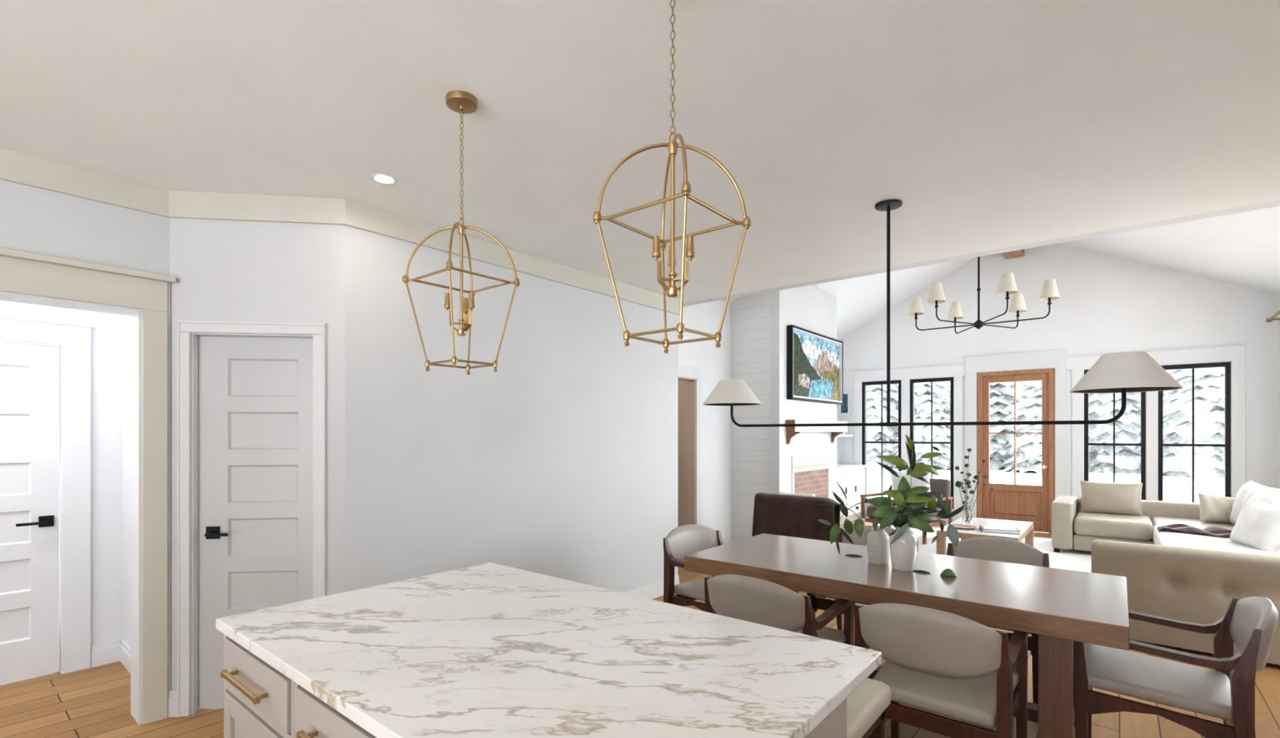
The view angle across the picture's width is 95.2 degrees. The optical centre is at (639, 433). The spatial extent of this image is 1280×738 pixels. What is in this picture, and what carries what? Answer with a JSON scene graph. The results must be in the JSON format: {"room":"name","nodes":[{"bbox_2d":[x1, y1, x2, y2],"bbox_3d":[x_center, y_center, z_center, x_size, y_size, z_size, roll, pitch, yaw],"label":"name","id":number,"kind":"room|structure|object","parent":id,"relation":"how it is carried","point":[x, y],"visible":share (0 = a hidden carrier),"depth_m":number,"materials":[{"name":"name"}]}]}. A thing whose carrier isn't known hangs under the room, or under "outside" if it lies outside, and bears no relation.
{"room":"dining room","nodes":[
{"label":"dining room","id":0,"kind":"room"},
{"bbox_2d":[0,300,122,673],"bbox_3d":[-4.504,0.105,2.536,0.120,2.740,3.403,0,0,39],"label":"wall","id":1,"kind":"structure","parent":0,"point":[106,338],"depth_m":3.74,"materials":[{"name":"white paint"}]},
{"bbox_2d":[0,341,59,684],"bbox_3d":[-3.810,0.462,3.300,0.102,2.002,0.758,0,0,39],"label":"door","id":2,"kind":"structure","parent":1,"relation":"in","point":[29,373],"depth_m":3.50,"materials":[{"name":"white paint"}]},
{"bbox_2d":[0,318,90,674],"bbox_3d":[-3.794,0.403,3.288,0.022,2.144,1.028,0,0,39],"label":"trim","id":3,"kind":"structure","parent":1,"relation":"attached to","point":[74,340],"depth_m":3.62,"materials":[{"name":"white paint"}]},
{"bbox_2d":[0,314,95,328],"bbox_3d":[-3.791,-0.679,3.286,0.030,0.021,1.068,0,0,39],"label":"trim","id":4,"kind":"structure","parent":1,"relation":"attached to","point":[2,316],"depth_m":3.52,"materials":[{"name":"white paint"}]},
{"bbox_2d":[90,639,119,667],"bbox_3d":[-3.424,1.407,3.743,0.016,0.135,0.140,0,0,39],"label":"baseboard","id":5,"kind":"structure","parent":1,"relation":"attached to","point":[110,655],"depth_m":3.74,"materials":[{"name":"white paint"}]},
{"bbox_2d":[0,179,169,307],"bbox_3d":[-3.608,0.105,1.798,0.180,2.740,3.400,0,0,39],"label":"wall","id":6,"kind":"structure","parent":0,"point":[33,220],"depth_m":2.79,"materials":[{"name":"white paint"}]},
{"bbox_2d":[0,291,142,724],"bbox_3d":[-3.123,0.421,2.394,0.185,2.107,1.637,0,0,39],"label":"trim","id":7,"kind":"structure","parent":6,"relation":"attached to","point":[135,314],"depth_m":2.97,"materials":[{"name":"white paint"}]},
{"bbox_2d":[0,255,167,724],"bbox_3d":[-3.043,0.344,2.328,0.022,2.261,1.837,0,0,39],"label":"trim","id":8,"kind":"structure","parent":6,"relation":"attached to","point":[20,276],"depth_m":2.98,"materials":[{"name":"beige paint"}]},
{"bbox_2d":[0,247,176,283],"bbox_3d":[-3.034,-0.800,2.313,0.055,0.029,1.905,0,0,39],"label":"trim","id":9,"kind":"structure","parent":6,"relation":"attached to","point":[3,251],"depth_m":2.76,"materials":[{"name":"beige paint"}]},
{"bbox_2d":[0,147,679,315],"bbox_3d":[-2.137,-1.198,2.995,7.124,0.132,0.522,0,0,-42],"label":"trim","id":10,"kind":"structure","parent":6,"relation":"attached to","point":[14,165],"depth_m":3.10,"materials":[{"name":"beige paint"}]},
{"bbox_2d":[122,315,130,647],"bbox_3d":[-3.003,0.105,3.568,1.130,2.740,0.097,0,0,39],"label":"wall","id":11,"kind":"structure","parent":0,"point":[126,319],"depth_m":3.74,"materials":[{"name":"white paint"}]},
{"bbox_2d":[120,639,130,673],"bbox_3d":[-2.993,1.407,3.486,1.010,0.135,0.016,0,0,39],"label":"baseboard","id":12,"kind":"structure","parent":11,"relation":"attached to","point":[125,658],"depth_m":3.70,"materials":[{"name":"white paint"}]},
{"bbox_2d":[169,217,345,714],"bbox_3d":[-2.035,0.105,3.172,0.872,2.740,0.130,0,0,-7],"label":"wall","id":13,"kind":"structure","parent":0,"point":[224,270],"depth_m":3.12,"materials":[{"name":"white paint"}]},
{"bbox_2d":[167,282,170,697],"bbox_3d":[-2.459,0.345,3.046,0.012,2.260,0.012,0,0,39],"label":"trim","id":14,"kind":"structure","parent":13,"relation":"attached to","point":[168,284],"depth_m":3.04,"materials":[{"name":"beige paint"}]},
{"bbox_2d":[167,697,177,717],"bbox_3d":[-2.435,1.425,3.049,0.053,0.100,0.016,0,0,-10],"label":"baseboard","id":15,"kind":"structure","parent":13,"relation":"attached to","point":[171,701],"depth_m":3.04,"materials":[{"name":"white paint"}]},
{"bbox_2d":[168,689,177,697],"bbox_3d":[-2.436,1.357,3.052,0.053,0.035,0.010,0,0,-10],"label":"baseboard","id":16,"kind":"structure","parent":13,"relation":"attached to","point":[172,693],"depth_m":3.05,"materials":[{"name":"white paint"}]},
{"bbox_2d":[177,320,326,717],"bbox_3d":[-2.049,0.442,3.091,0.725,2.066,0.026,0,0,-7],"label":"trim","id":17,"kind":"structure","parent":13,"relation":"attached to","point":[318,331],"depth_m":3.05,"materials":[{"name":"white paint"}]},
{"bbox_2d":[191,333,312,714],"bbox_3d":[-2.061,0.472,3.163,0.608,2.005,0.120,0,0,-7],"label":"trim","id":18,"kind":"structure","parent":13,"relation":"attached to","point":[195,336],"depth_m":3.09,"materials":[{"name":"white paint"}]},
{"bbox_2d":[199,336,312,707],"bbox_3d":[-2.058,0.471,3.138,0.586,1.983,0.102,0,0,-7],"label":"door","id":19,"kind":"structure","parent":13,"relation":"in","point":[255,393],"depth_m":3.15,"materials":[{"name":"white paint"}]},
{"bbox_2d":[345,225,678,592],"bbox_3d":[-0.665,0.105,4.388,0.123,2.740,3.080,0,0,39],"label":"wall","id":20,"kind":"structure","parent":0,"point":[561,460],"depth_m":3.95,"materials":[{"name":"white paint"}]},
{"bbox_2d":[623,574,679,599],"bbox_3d":[-0.662,1.407,4.334,0.083,0.135,3.161,0,0,39],"label":"baseboard","id":21,"kind":"structure","parent":20,"relation":"attached to","point":[657,591],"depth_m":5.20,"materials":[{"name":"white paint"}]},
{"bbox_2d":[0,0,1279,303],"bbox_3d":[-0.122,-1.345,1.427,10.400,0.160,7.250,0,0,39],"label":"ceiling","id":22,"kind":"structure","parent":0,"point":[993,124],"depth_m":2.27,"materials":[{"name":"paint"}]},
{"bbox_2d":[370,173,397,185],"bbox_3d":[-1.270,-1.262,2.898,0.120,0.006,0.120,0,0,39],"label":"recessed light","id":23,"kind":"object","parent":22,"relation":"in","point":[383,179],"visible":1,"depth_m":2.90,"materials":[{"name":"white paint"}]},
{"bbox_2d":[402,90,519,374],"bbox_3d":[-0.675,-0.750,2.210,0.313,1.030,0.312,0,0,39],"label":"lantern pendant","id":24,"kind":"object","parent":22,"relation":"hanging from","point":[459,101],"visible":1,"depth_m":2.20,"materials":[{"name":"gold metal"}]},
{"bbox_2d":[592,0,751,353],"bbox_3d":[0.089,-0.750,1.583,0.313,1.030,0.312,0,0,39],"label":"lantern pendant","id":25,"kind":"object","parent":22,"relation":"hanging from","point":[672,291],"visible":1,"depth_m":1.57,"materials":[{"name":"gold metal"}]},
{"bbox_2d":[702,199,1183,426],"bbox_3d":[1.375,-0.652,3.219,2.378,1.225,0.388,0,0,39],"label":"light","id":26,"kind":"object","parent":22,"relation":"hanging from","point":[1124,372],"visible":1,"depth_m":2.74,"materials":[{"name":"black metal"}]},
{"bbox_2d":[0,517,1279,737],"bbox_3d":[1.781,1.535,3.745,10.400,0.120,13.250,0,0,39],"label":"floor","id":27,"kind":"structure","parent":0,"point":[93,702],"depth_m":3.07,"materials":[{"name":"brown wood"}]},
{"bbox_2d":[220,634,293,737],"bbox_3d":[-0.837,1.034,1.893,0.540,0.882,0.807,0,0,39],"label":"base cabinet","id":28,"kind":"object","parent":27,"relation":"on","point":[259,699],"visible":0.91,"depth_m":1.59,"materials":[{"name":"beige paint"}]},
{"bbox_2d":[215,562,881,737],"bbox_3d":[-0.333,0.576,1.637,1.648,0.032,1.003,0,0,39],"label":"countertop","id":29,"kind":"structure","parent":28,"relation":"on","point":[489,650],"depth_m":1.44,"materials":[{"name":"white stone"}]},
{"bbox_2d":[293,681,376,737],"bbox_3d":[-0.420,1.034,1.550,0.536,0.882,0.807,0,0,39],"label":"base cabinet","id":30,"kind":"object","parent":27,"relation":"on","point":[313,717],"visible":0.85,"depth_m":1.33,"materials":[{"name":"beige paint"}]},
{"bbox_2d":[662,524,724,611],"bbox_3d":[0.523,1.062,3.926,0.556,0.825,0.653,0,0,-38],"label":"dining chair","id":31,"kind":"object","parent":27,"relation":"on","point":[684,540],"visible":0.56,"depth_m":3.99,"materials":[{"name":"beige leather"}]},
{"bbox_2d":[704,573,855,645],"bbox_3d":[0.683,1.062,2.897,0.556,0.825,0.653,0,0,39],"label":"dining chair","id":32,"kind":"object","parent":27,"relation":"on","point":[751,599],"visible":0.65,"depth_m":2.65,"materials":[{"name":"grey leather"}]},
{"bbox_2d":[751,492,839,542],"bbox_3d":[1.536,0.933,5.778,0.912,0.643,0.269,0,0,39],"label":"armchair","id":33,"kind":"object","parent":27,"relation":"on","point":[787,515],"visible":0.7,"depth_m":5.69,"materials":[{"name":"brown leather"}]},
{"bbox_2d":[804,697,846,737],"bbox_3d":[0.004,1.034,1.202,0.556,0.882,0.807,0,0,39],"label":"base cabinet","id":34,"kind":"object","parent":27,"relation":"on","point":[834,725],"visible":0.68,"depth_m":1.27,"materials":[{"name":"beige paint"}]},
{"bbox_2d":[835,517,865,542],"bbox_3d":[1.807,1.096,6.109,0.790,0.759,0.883,0,0,39],"label":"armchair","id":35,"kind":"object","parent":27,"relation":"on","point":[842,526],"visible":0.02,"depth_m":5.92,"materials":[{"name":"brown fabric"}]},
{"bbox_2d":[836,464,866,524],"bbox_3d":[3.192,1.012,9.671,0.500,0.925,1.860,0,0,39],"label":"base cabinet","id":36,"kind":"object","parent":27,"relation":"on","point":[851,477],"visible":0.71,"depth_m":9.73,"materials":[{"name":"white paint"}]},
{"bbox_2d":[807,524,918,630],"bbox_3d":[1.493,1.062,3.882,0.556,0.825,0.653,0,0,39],"label":"dining chair","id":37,"kind":"object","parent":27,"relation":"on","point":[818,602],"visible":0.12,"depth_m":4.12,"materials":[{"name":"brown wood"}]},
{"bbox_2d":[846,677,891,737],"bbox_3d":[0.452,1.143,1.906,0.580,0.665,0.480,0,0,39],"label":"counter stool","id":38,"kind":"object","parent":27,"relation":"on","point":[866,705],"visible":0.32,"depth_m":1.79,"materials":[{"name":"beige leather"}]},
{"bbox_2d":[684,533,1128,737],"bbox_3d":[1.347,1.095,3.177,2.006,0.760,0.986,0,0,39],"label":"dining table","id":39,"kind":"object","parent":27,"relation":"on","point":[1063,606],"visible":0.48,"depth_m":2.75,"materials":[{"name":"brown wood"}]},
{"bbox_2d":[866,527,889,564],"bbox_3d":[1.323,0.621,3.242,0.117,0.188,0.117,0,0,39],"label":"vase","id":40,"kind":"object","parent":39,"relation":"on","point":[877,541],"visible":0.94,"depth_m":3.20,"materials":[{"name":"beige ceramic"}]},
{"bbox_2d":[888,526,917,570],"bbox_3d":[1.394,0.604,3.093,0.138,0.222,0.138,0,0,39],"label":"vase","id":41,"kind":"object","parent":39,"relation":"on","point":[903,552],"visible":0.78,"depth_m":3.04,"materials":[{"name":"white ceramic"}]},
{"bbox_2d":[816,434,968,554],"bbox_3d":[1.359,0.339,3.069,0.809,0.674,0.265,0,0,-10],"label":"leafy branches","id":42,"kind":"object","parent":41,"relation":"in","point":[917,498],"visible":1,"depth_m":3.08,"materials":[{"name":"green plant"}]},
{"bbox_2d":[912,569,929,573],"bbox_3d":[1.452,0.709,3.013,0.090,0.012,0.020,0,0,39],"label":"fallen leaf","id":43,"kind":"object","parent":39,"relation":"on","point":[917,571],"visible":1,"depth_m":3.01,"materials":[{"name":"green plant"}]},
{"bbox_2d":[940,568,956,577],"bbox_3d":[1.549,0.695,2.933,0.075,0.038,0.050,0,0,22],"label":"fallen leaf","id":44,"kind":"object","parent":39,"relation":"on","point":[946,572],"visible":1,"depth_m":2.92,"materials":[{"name":"green plant"}]},
{"bbox_2d":[853,603,1028,737],"bbox_3d":[1.252,1.062,2.430,0.556,0.825,0.653,0,0,39],"label":"dining chair","id":45,"kind":"object","parent":27,"relation":"on","point":[938,661],"visible":0.92,"depth_m":2.23,"materials":[{"name":"brown wood"}]},
{"bbox_2d":[877,524,1091,572],"bbox_3d":[4.360,1.469,6.965,3.900,0.012,3.600,0,0,39],"label":"area rug","id":46,"kind":"object","parent":27,"relation":"on","point":[1073,559],"visible":0.02,"depth_m":7.21,"materials":[{"name":"white fabric"}]},
{"bbox_2d":[860,478,952,544],"bbox_3d":[3.828,1.053,8.348,0.887,0.819,0.950,0,0,-36],"label":"armchair","id":47,"kind":"object","parent":46,"relation":"on","point":[940,486],"visible":0.39,"depth_m":8.26,"materials":[{"name":"grey fabric"}]},
{"bbox_2d":[866,505,942,522],"bbox_3d":[3.744,1.122,8.287,0.640,0.180,0.800,0,0,-36],"label":"seat cushion","id":48,"kind":"object","parent":47,"relation":"on","point":[870,508],"depth_m":8.29,"materials":[{"name":"grey fabric"}]},
{"bbox_2d":[890,471,930,503],"bbox_3d":[3.898,0.765,8.404,0.219,0.460,0.589,0,0,-34],"label":"throw pillow","id":49,"kind":"object","parent":47,"relation":"on","point":[915,482],"visible":0.32,"depth_m":8.32,"materials":[{"name":"white fabric"}]},
{"bbox_2d":[936,516,1033,555],"bbox_3d":[3.969,1.258,6.678,0.760,0.410,1.360,0,0,39],"label":"coffee table","id":50,"kind":"object","parent":46,"relation":"on","point":[1026,528],"visible":0.51,"depth_m":6.42,"materials":[{"name":"brown wood"}]},
{"bbox_2d":[951,524,977,528],"bbox_3d":[3.608,1.042,6.522,0.280,0.020,0.280,0,0,39],"label":"serving dish","id":51,"kind":"object","parent":50,"relation":"on","point":[957,526],"visible":0.83,"depth_m":6.56,"materials":[{"name":"brown wood"}]},
{"bbox_2d":[962,505,972,524],"bbox_3d":[3.784,0.943,6.752,0.104,0.220,0.104,0,0,39],"label":"glass bottle vase","id":52,"kind":"object","parent":50,"relation":"on","point":[966,516],"visible":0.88,"depth_m":6.72,"materials":[{"name":"white"}]},
{"bbox_2d":[955,448,993,511],"bbox_3d":[3.837,0.588,6.752,0.426,0.836,0.178,0,0,0],"label":"eucalyptus stems","id":53,"kind":"object","parent":52,"relation":"in","point":[958,484],"visible":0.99,"depth_m":6.75,"materials":[{"name":"green plant"}]},
{"bbox_2d":[979,524,1021,534],"bbox_3d":[3.877,1.035,6.300,0.353,0.035,0.270,0,0,25],"label":"hardcover book","id":54,"kind":"object","parent":50,"relation":"on","point":[1007,530],"visible":1,"depth_m":6.22,"materials":[{"name":"white paper"}]},
{"bbox_2d":[1051,495,1279,555],"bbox_3d":[5.660,1.133,6.247,2.120,0.660,2.880,0,0,39],"label":"sectional sofa","id":55,"kind":"object","parent":46,"relation":"on","point":[1071,527],"visible":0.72,"depth_m":6.99,"materials":[{"name":"beige fabric"}]},
{"bbox_2d":[1080,480,1142,515],"bbox_3d":[5.998,0.820,7.446,0.628,0.410,0.221,0,0,37],"label":"cushion","id":56,"kind":"object","parent":55,"relation":"on","point":[1116,498],"visible":1,"depth_m":7.37,"materials":[{"name":"beige fabric"}]},
{"bbox_2d":[1073,511,1153,540],"bbox_3d":[5.807,1.122,7.175,0.730,0.208,0.860,0,0,39],"label":"seat cushion","id":57,"kind":"object","parent":55,"relation":"on","point":[1099,526],"depth_m":6.91,"materials":[{"name":"beige leather"}]},
{"bbox_2d":[1151,515,1234,529],"bbox_3d":[6.439,1.122,6.656,0.895,0.208,0.860,0,0,39],"label":"seat cushion","id":58,"kind":"object","parent":55,"relation":"on","point":[1193,521],"depth_m":6.73,"materials":[{"name":"beige leather"}]},
{"bbox_2d":[1157,523,1231,537],"bbox_3d":[5.666,1.034,5.950,0.578,0.173,0.458,0,0,39],"label":"throw blanket","id":59,"kind":"object","parent":55,"relation":"on","point":[1212,531],"visible":0.88,"depth_m":5.95,"materials":[{"name":"brown fabric"}]},
{"bbox_2d":[1152,524,1279,555],"bbox_3d":[5.580,1.119,5.614,0.920,0.213,1.800,0,0,39],"label":"cushion","id":60,"kind":"object","parent":55,"relation":"on","point":[1197,540],"depth_m":5.48,"materials":[{"name":"white fabric"}]},
{"bbox_2d":[1198,493,1235,524],"bbox_3d":[6.683,0.875,6.673,0.510,0.372,0.252,0,0,17],"label":"throw pillow","id":61,"kind":"object","parent":55,"relation":"on","point":[1213,508],"visible":0.7,"depth_m":6.64,"materials":[{"name":"beige fabric"}]},
{"bbox_2d":[1229,480,1279,524],"bbox_3d":[6.597,0.795,6.254,0.310,0.544,0.784,0,0,27],"label":"throw pillow","id":62,"kind":"object","parent":55,"relation":"on","point":[1248,489],"visible":0.4,"depth_m":6.36,"materials":[{"name":"white fabric"}]},
{"bbox_2d":[1230,499,1279,551],"bbox_3d":[5.610,0.835,5.254,0.302,0.433,0.541,0,0,21],"label":"throw pillow","id":63,"kind":"object","parent":55,"relation":"on","point":[1258,526],"visible":0.93,"depth_m":5.18,"materials":[{"name":"white fabric"}]},
{"bbox_2d":[1235,489,1279,522],"bbox_3d":[6.148,0.805,5.756,0.328,0.534,0.780,0,0,34],"label":"throw pillow","id":64,"kind":"object","parent":55,"relation":"on","point":[1269,497],"visible":0.27,"depth_m":5.62,"materials":[{"name":"white fabric"}]},
{"bbox_2d":[946,536,1049,703],"bbox_3d":[2.049,1.062,3.425,0.556,0.825,0.653,0,0,39],"label":"dining chair","id":65,"kind":"object","parent":27,"relation":"on","point":[985,548],"visible":0.31,"depth_m":3.58,"materials":[{"name":"beige leather"}]},
{"bbox_2d":[1073,595,1278,737],"bbox_3d":[2.211,1.062,2.468,0.653,0.825,0.556,0,0,39],"label":"dining chair","id":66,"kind":"object","parent":27,"relation":"on","point":[1226,692],"visible":0.98,"depth_m":2.36,"materials":[{"name":"brown wood"}]},
{"bbox_2d":[1091,538,1279,664],"bbox_3d":[4.197,1.125,4.078,1.629,0.700,0.910,0,0,39],"label":"tufted sofa","id":67,"kind":"object","parent":27,"relation":"on","point":[1184,584],"visible":0.6,"depth_m":3.94,"materials":[{"name":"beige leather"}]},
{"bbox_2d":[678,379,684,526],"bbox_3d":[0.225,0.105,7.578,1.130,2.740,0.100,0,0,39],"label":"wall","id":68,"kind":"structure","parent":0,"point":[681,383],"depth_m":7.28,"materials":[{"name":"beige paint"}]},
{"bbox_2d":[678,300,839,537],"bbox_3d":[1.722,-0.112,8.400,0.140,3.173,6.110,0,0,39],"label":"wall","id":69,"kind":"structure","parent":0,"point":[714,362],"depth_m":7.31,"materials":[{"name":"paint"}]},
{"bbox_2d":[678,377,695,524],"bbox_3d":[0.266,0.410,6.628,0.140,2.130,1.082,0,0,39],"label":"trim","id":70,"kind":"structure","parent":69,"relation":"attached to","point":[690,384],"depth_m":7.03,"materials":[{"name":"beige paint"}]},
{"bbox_2d":[678,364,701,524],"bbox_3d":[0.326,0.340,6.574,0.020,2.270,1.276,0,0,39],"label":"trim","id":71,"kind":"structure","parent":69,"relation":"attached to","point":[686,371],"depth_m":7.00,"materials":[{"name":"white paint"}]},
{"bbox_2d":[722,536,731,544],"bbox_3d":[0.964,1.407,7.354,0.016,0.135,0.730,0,0,39],"label":"baseboard","id":72,"kind":"structure","parent":69,"relation":"attached to","point":[727,541],"depth_m":7.55,"materials":[{"name":"white paint"}]},
{"bbox_2d":[837,434,853,436],"bbox_3d":[3.117,0.035,9.784,0.259,0.040,1.840,0,0,39],"label":"floating shelf","id":73,"kind":"object","parent":69,"relation":"attached to","point":[839,435],"visible":0.36,"depth_m":10.13,"materials":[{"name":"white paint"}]},
{"bbox_2d":[730,284,836,537],"bbox_3d":[2.057,-0.280,8.158,0.682,3.510,1.900,0,0,39],"label":"wall","id":74,"kind":"structure","parent":0,"point":[750,315],"depth_m":7.52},
{"bbox_2d":[731,536,745,540],"bbox_3d":[1.406,1.357,7.456,0.570,0.035,0.010,0,0,39],"label":"baseboard","id":75,"kind":"structure","parent":74,"relation":"attached to","point":[732,537],"depth_m":7.58,"materials":[{"name":"white paint"}]},
{"bbox_2d":[770,289,784,493],"bbox_3d":[1.715,-0.245,7.277,0.115,3.440,0.135,0,0,39],"label":"trim","id":76,"kind":"structure","parent":74,"relation":"attached to","point":[777,297],"depth_m":7.23,"materials":[{"name":"white paint"}]},
{"bbox_2d":[791,453,830,497],"bbox_3d":[2.344,0.882,7.961,0.012,1.185,1.260,0,0,39],"label":"fireplace","id":77,"kind":"object","parent":74,"relation":"attached to","point":[811,473],"visible":0.52,"depth_m":7.96,"materials":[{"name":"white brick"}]},
{"bbox_2d":[786,324,843,404],"bbox_3d":[2.433,-0.900,8.017,0.075,0.930,1.740,0,0,39],"label":"television","id":78,"kind":"object","parent":74,"relation":"attached to","point":[815,361],"visible":1,"depth_m":7.93,"materials":[{"name":"black metal"}]},
{"bbox_2d":[786,419,847,444],"bbox_3d":[2.469,-0.020,7.987,0.170,0.310,1.800,0,0,39],"label":"mantel shelf","id":79,"kind":"object","parent":74,"relation":"attached to","point":[835,431],"visible":0.96,"depth_m":7.70,"materials":[{"name":"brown wood"}]},
{"bbox_2d":[778,491,815,496],"bbox_3d":[1.664,0.815,6.218,0.397,0.376,0.158,0,0,35],"label":"hearth","id":80,"kind":"object","parent":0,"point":[780,492],"visible":0.1,"depth_m":6.20,"materials":[{"name":"white stone"}]},
{"bbox_2d":[679,200,1279,306],"bbox_3d":[2.051,-2.155,4.413,5.730,1.779,0.115,0,0,39],"label":"wall","id":81,"kind":"structure","parent":0,"point":[1277,203],"depth_m":3.96,"materials":[{"name":"white paint"}]},
{"bbox_2d":[721,206,1279,339],"bbox_3d":[3.916,-2.394,6.683,5.830,1.601,6.000,0,0,39],"label":"ceiling","id":82,"kind":"structure","parent":0,"point":[1242,249],"depth_m":7.11,"materials":[{"name":"white paint"}]},
{"bbox_2d":[1002,248,1024,259],"bbox_3d":[3.894,-2.860,6.681,0.240,0.370,5.709,0,0,39],"label":"ceiling beam","id":83,"kind":"structure","parent":82,"relation":"attached to","point":[1019,253],"depth_m":8.71,"materials":[{"name":"brown wood"}]},
{"bbox_2d":[907,257,1060,333],"bbox_3d":[3.797,-1.948,6.547,1.481,1.555,1.330,0,0,39],"label":"chandelier","id":84,"kind":"object","parent":83,"relation":"hanging from","point":[1007,286],"visible":0.94,"depth_m":6.38,"materials":[{"name":"black metal"}]},
{"bbox_2d":[839,243,1277,524],"bbox_3d":[5.765,-0.785,8.936,5.730,4.520,0.150,0,0,39],"label":"wall","id":85,"kind":"structure","parent":0,"point":[1106,304],"depth_m":8.35,"materials":[{"name":"paint"}]},
{"bbox_2d":[838,389,850,417],"bbox_3d":[3.683,-0.545,10.521,0.220,0.480,0.038,0,0,39],"label":"wall picture","id":86,"kind":"object","parent":85,"relation":"attached to","point":[844,410],"visible":0.77,"depth_m":10.50,"materials":[{"name":"white paint"}]},
{"bbox_2d":[840,393,848,413],"bbox_3d":[3.681,-0.545,10.518,0.124,0.340,0.002,0,0,39],"label":"print","id":87,"kind":"object","parent":86,"relation":"attached to","point":[844,407],"depth_m":10.51},
{"bbox_2d":[862,379,901,505],"bbox_3d":[4.208,0.165,10.163,0.657,2.160,0.130,0,0,39],"label":"window","id":88,"kind":"structure","parent":85,"relation":"in","point":[864,442],"depth_m":10.24,"materials":[{"name":"black metal"}]},
{"bbox_2d":[910,377,953,511],"bbox_3d":[4.825,0.165,9.657,0.662,2.160,0.130,0,0,39],"label":"window","id":89,"kind":"structure","parent":85,"relation":"in","point":[944,379],"depth_m":9.61,"materials":[{"name":"black metal"}]},
{"bbox_2d":[964,349,1066,517],"bbox_3d":[5.681,0.125,8.889,1.300,2.700,0.029,0,0,39],"label":"trim","id":90,"kind":"structure","parent":85,"relation":"attached to","point":[1056,359],"depth_m":8.87,"materials":[{"name":"white paint"}]},
{"bbox_2d":[977,368,1054,533],"bbox_3d":[5.728,0.259,8.922,1.000,2.432,0.160,0,0,39],"label":"door","id":91,"kind":"structure","parent":85,"relation":"in","point":[1015,502],"depth_m":8.90,"materials":[{"name":"brown wood"}]},
{"bbox_2d":[853,345,1245,520],"bbox_3d":[5.708,0.185,8.874,4.880,2.580,0.017,0,0,39],"label":"trim","id":92,"kind":"structure","parent":85,"relation":"attached to","point":[1237,354],"depth_m":8.38,"materials":[{"name":"paint"}]},
{"bbox_2d":[853,343,1245,371],"bbox_3d":[5.705,-1.115,8.871,4.880,0.020,0.025,0,0,39],"label":"trim","id":93,"kind":"structure","parent":85,"relation":"attached to","point":[1242,344],"depth_m":8.23,"materials":[{"name":"white paint"}]},
{"bbox_2d":[1084,369,1145,499],"bbox_3d":[6.634,0.165,8.171,0.667,2.160,0.130,0,0,39],"label":"window","id":94,"kind":"structure","parent":85,"relation":"in","point":[1142,444],"depth_m":8.17,"materials":[{"name":"black metal"}]},
{"bbox_2d":[1158,361,1231,502],"bbox_3d":[7.256,0.165,7.660,0.692,2.160,0.130,0,0,39],"label":"window","id":95,"kind":"structure","parent":85,"relation":"in","point":[1227,365],"depth_m":7.63,"materials":[{"name":"black metal"}]},
{"bbox_2d":[1277,293,1279,488],"bbox_3d":[6.065,-0.109,4.912,0.140,3.168,5.990,0,0,39],"label":"wall","id":96,"kind":"structure","parent":0,"point":[1278,295],"depth_m":7.12,"materials":[{"name":"paint"}]},
{"bbox_2d":[1265,310,1279,322],"bbox_3d":[7.174,-1.385,6.470,0.118,0.060,1.705,0,0,39],"label":"curtain rod","id":97,"kind":"object","parent":96,"relation":"attached to","point":[1272,318],"visible":1,"depth_m":6.96,"materials":[{"name":"brown wood"}]},
{"label":"outside","id":98,"kind":"structure","parent":0,"visible":0},
{"bbox_2d":[866,465,1224,502],"bbox_3d":[24.114,1.795,29.369,120.000,1.770,156.000,0,0,39],"label":"ground","id":99,"kind":"structure","parent":98,"point":[1178,489],"depth_m":22.32,"materials":[{"name":"white"}]},
{"bbox_2d":[866,383,897,467],"bbox_3d":[14.284,-3.797,34.751,4.204,12.057,4.199,0,0,11],"label":"conifer","id":100,"kind":"object","parent":99,"relation":"on","point":[873,393],"visible":0.19,"depth_m":33.66,"materials":[{"name":"grey plant"}]},
{"bbox_2d":[890,381,950,470],"bbox_3d":[15.812,-3.316,32.261,4.406,11.017,4.106,0,0,39],"label":"conifer","id":101,"kind":"object","parent":99,"relation":"on","point":[922,391],"visible":0.28,"depth_m":31.21,"materials":[{"name":"grey plant"}]},
{"bbox_2d":[897,381,950,413],"bbox_3d":[20.250,-5.112,41.706,5.549,15.426,5.907,0,0,-18],"label":"conifer","id":102,"kind":"object","parent":99,"relation":"on","point":[948,382],"visible":0.02,"depth_m":40.10,"materials":[{"name":"grey plant"}]},
{"bbox_2d":[989,382,1026,470],"bbox_3d":[19.402,-3.809,31.977,4.400,12.031,4.238,0,0,39],"label":"conifer","id":103,"kind":"object","parent":99,"relation":"on","point":[1002,393],"visible":0.09,"depth_m":30.84,"materials":[{"name":"grey plant"}]},
{"bbox_2d":[1000,380,1090,473],"bbox_3d":[19.256,-3.364,28.119,3.511,10.923,3.682,0,0,-28],"label":"conifer","id":104,"kind":"object","parent":99,"relation":"on","point":[1028,446],"visible":0.23,"depth_m":27.70,"materials":[{"name":"grey plant"}]},
{"bbox_2d":[1088,391,1164,473],"bbox_3d":[22.850,-3.796,27.927,4.323,12.058,4.440,0,0,39],"label":"conifer","id":105,"kind":"object","parent":99,"relation":"on","point":[1127,427],"visible":0.14,"depth_m":26.97,"materials":[{"name":"grey plant"}]},
{"bbox_2d":[1135,367,1224,477],"bbox_3d":[23.530,-3.562,24.506,4.565,11.526,4.296,0,0,39],"label":"conifer","id":106,"kind":"object","parent":99,"relation":"on","point":[1209,383],"visible":0.34,"depth_m":23.76,"materials":[{"name":"grey plant"}]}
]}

